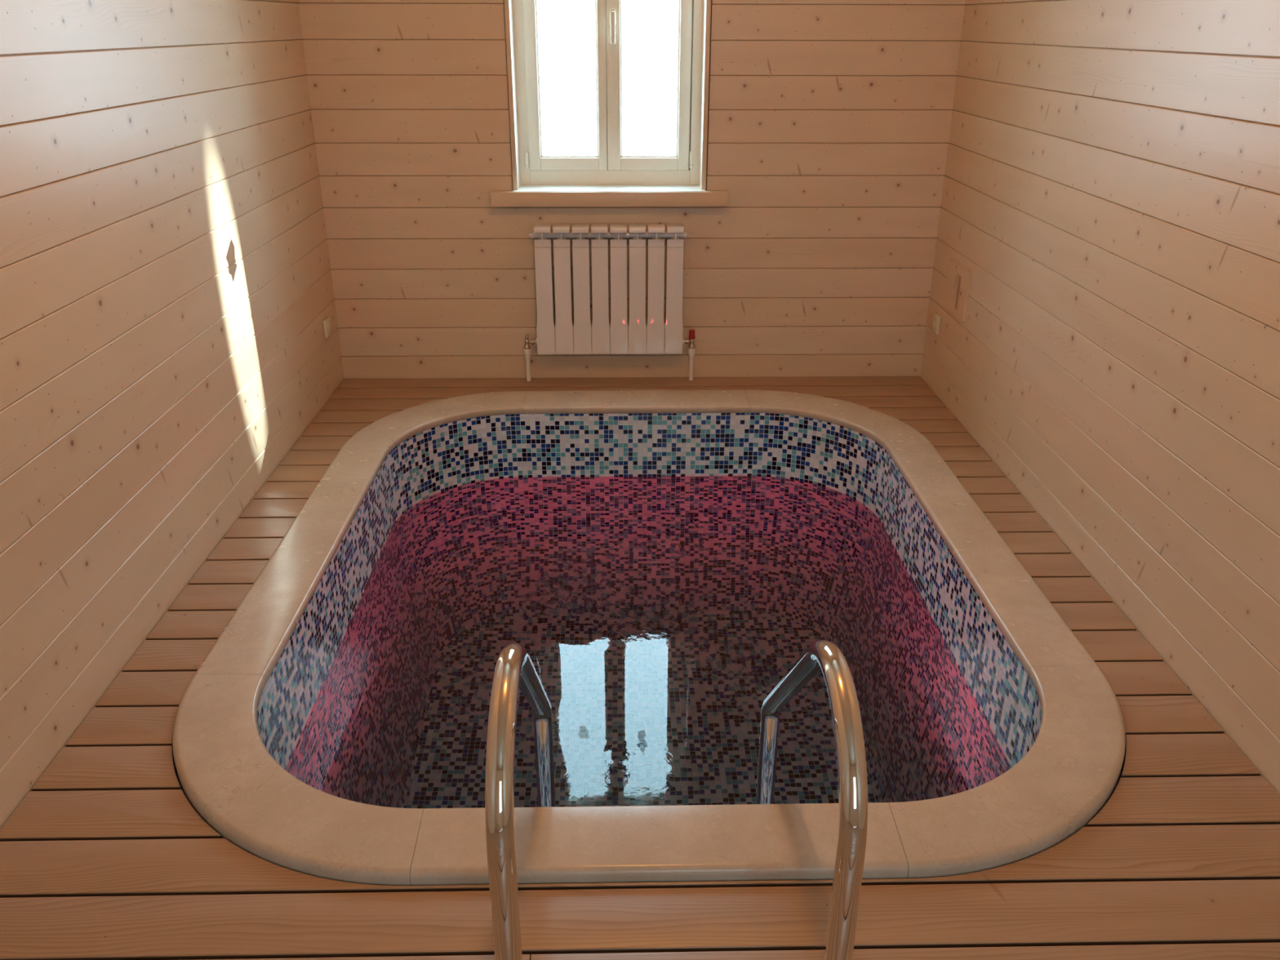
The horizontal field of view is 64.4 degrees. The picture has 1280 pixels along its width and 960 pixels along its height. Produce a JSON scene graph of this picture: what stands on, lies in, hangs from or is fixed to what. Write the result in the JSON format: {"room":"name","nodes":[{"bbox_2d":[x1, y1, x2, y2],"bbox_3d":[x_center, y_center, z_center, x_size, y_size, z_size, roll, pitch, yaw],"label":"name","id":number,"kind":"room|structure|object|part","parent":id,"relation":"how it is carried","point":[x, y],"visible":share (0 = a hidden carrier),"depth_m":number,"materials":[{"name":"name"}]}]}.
{"room":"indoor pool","nodes":[
{"label":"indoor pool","id":0,"kind":"room"},
{"bbox_2d":[0,0,344,829],"bbox_3d":[-1.348,0.247,2.086,0.150,4.250,6.256,0,24,-1],"label":"wall","id":1,"kind":"structure","parent":0,"point":[166,292],"depth_m":2.58,"materials":[{"name":"brown wood"}]},
{"bbox_2d":[322,316,331,337],"bbox_3d":[-1.315,-0.643,4.280,0.016,0.075,0.067,0,24,-1],"label":"wall socket","id":2,"kind":"object","parent":1,"relation":"attached to","point":[326,322],"visible":1,"depth_m":4.26,"materials":[{"name":"beige plastic"}]},
{"bbox_2d":[327,322,330,332],"bbox_3d":[-1.308,-0.643,4.280,0.002,0.042,0.042,0,24,-1],"label":"outlet","id":3,"kind":"object","parent":2,"relation":"attached to","point":[328,323],"depth_m":4.28,"materials":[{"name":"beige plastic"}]},
{"bbox_2d":[297,0,965,378],"bbox_3d":[-0.033,-0.925,4.701,2.600,4.250,0.580,0,24,-1],"label":"wall","id":4,"kind":"structure","parent":0,"point":[829,121],"depth_m":4.26,"materials":[{"name":"brown wood"}]},
{"bbox_2d":[528,224,688,354],"bbox_3d":[-0.131,-0.815,4.367,0.674,0.547,0.066,0,24,-1],"label":"radiator","id":5,"kind":"object","parent":4,"relation":"attached to","point":[652,337],"visible":1,"depth_m":4.33,"materials":[{"name":"white metal"}]},
{"bbox_2d":[523,333,535,381],"bbox_3d":[-0.486,-0.529,4.504,0.054,0.239,0.033,0,24,-1],"label":"pipe","id":6,"kind":"object","parent":5,"relation":"attached to","point":[527,350],"visible":0.98,"depth_m":4.48,"materials":[{"name":"white plastic"}]},
{"bbox_2d":[684,329,695,380],"bbox_3d":[0.220,-0.541,4.515,0.049,0.256,0.033,0,24,-1],"label":"pipe","id":7,"kind":"object","parent":5,"relation":"attached to","point":[691,349],"visible":0.97,"depth_m":4.49,"materials":[{"name":"white plastic"}]},
{"bbox_2d":[490,0,728,206],"bbox_3d":[-0.130,-2.041,4.164,0.982,1.700,0.636,0,24,-1],"label":"window","id":8,"kind":"structure","parent":4,"relation":"in","point":[608,178],"depth_m":4.22,"materials":[{"name":"beige paint"}]},
{"bbox_3d":[-0.304,-1.881,4.117,0.330,1.202,0.060,0,24,-1],"label":"sash","id":9,"kind":"part","parent":8,"relation":"part of","materials":[{"name":"beige paint"}]},
{"bbox_3d":[-0.126,-1.173,4.237,0.982,0.058,0.058,0,24,-1],"label":"sill","id":10,"kind":"part","parent":8,"relation":"part of","materials":[{"name":"brown wood"}]},
{"bbox_3d":[-0.110,-1.824,4.087,0.029,0.132,0.048,0,24,-1],"label":"handle","id":11,"kind":"part","parent":8,"relation":"part of","materials":[{"name":"beige paint"}]},
{"bbox_3d":[0.036,-1.883,4.124,0.346,1.202,0.060,0,24,-1],"label":"sash","id":12,"kind":"part","parent":8,"relation":"part of","materials":[{"name":"beige paint"}]},
{"bbox_2d":[0,376,1279,959],"bbox_3d":[0.030,1.497,2.361,2.600,1.750,5.676,0,24,-1],"label":"floor","id":13,"kind":"structure","parent":0,"point":[107,856],"depth_m":1.91,"materials":[{"name":"brown wood"}]},
{"bbox_2d":[172,390,1125,885],"bbox_3d":[0.008,0.841,3.423,2.208,1.477,2.708,0,24,-1],"label":"pool","id":14,"kind":"object","parent":13,"relation":"in","point":[1057,720],"visible":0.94,"depth_m":2.59,"materials":[{"name":"beige stone"}]},
{"bbox_2d":[284,475,1011,808],"bbox_3d":[0.010,0.460,3.229,1.863,0.001,2.323,0,24,-1],"label":"pool water","id":15,"kind":"object","parent":14,"relation":"in","point":[656,618],"visible":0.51,"depth_m":3.09,"materials":[{"name":"liquid"}]},
{"bbox_2d":[257,413,1041,768],"bbox_3d":[0.009,0.859,3.408,1.864,1.456,2.324,0,24,-1],"label":"basin","id":16,"kind":"object","parent":14,"relation":"in","point":[840,452],"depth_m":3.92,"materials":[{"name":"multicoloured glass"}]},
{"bbox_2d":[484,639,867,959],"bbox_3d":[0.041,1.027,1.967,0.554,1.831,0.747,0,24,-1],"label":"pool ladder","id":17,"kind":"object","parent":13,"relation":"on","point":[514,669],"visible":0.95,"depth_m":1.39,"materials":[{"name":"silver metal"}]},
{"bbox_3d":[-0.194,1.027,1.966,0.038,1.831,0.710,0,24,-1],"label":"handrail","id":18,"kind":"part","parent":17,"relation":"part of","materials":[{"name":"silver metal"}]},
{"bbox_3d":[0.276,1.024,1.976,0.038,1.831,0.710,0,24,-1],"label":"handrail","id":19,"kind":"part","parent":17,"relation":"part of","materials":[{"name":"silver metal"}]},
{"bbox_2d":[920,0,1279,795],"bbox_3d":[1.401,0.230,2.140,0.150,4.250,6.256,0,24,-1],"label":"wall","id":20,"kind":"structure","parent":0,"point":[1110,201],"depth_m":2.69,"materials":[{"name":"brown wood"}]},
{"bbox_2d":[932,312,941,334],"bbox_3d":[1.268,-0.671,4.354,0.016,0.080,0.067,0,24,-1],"label":"wall socket","id":21,"kind":"object","parent":20,"relation":"attached to","point":[936,317],"visible":1,"depth_m":4.34,"materials":[{"name":"beige plastic"}]},
{"bbox_2d":[933,318,936,328],"bbox_3d":[1.261,-0.671,4.354,0.002,0.042,0.042,0,24,-1],"label":"outlet","id":22,"kind":"object","parent":21,"relation":"attached to","point":[934,319],"depth_m":4.35,"materials":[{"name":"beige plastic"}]},
{"bbox_2d":[942,258,971,321],"bbox_3d":[1.274,-0.765,4.092,0.012,0.193,0.263,0,24,-1],"label":"vent panel","id":23,"kind":"object","parent":20,"relation":"attached to","point":[957,283],"visible":1,"depth_m":4.08,"materials":[{"name":"brown wood"}]}
]}

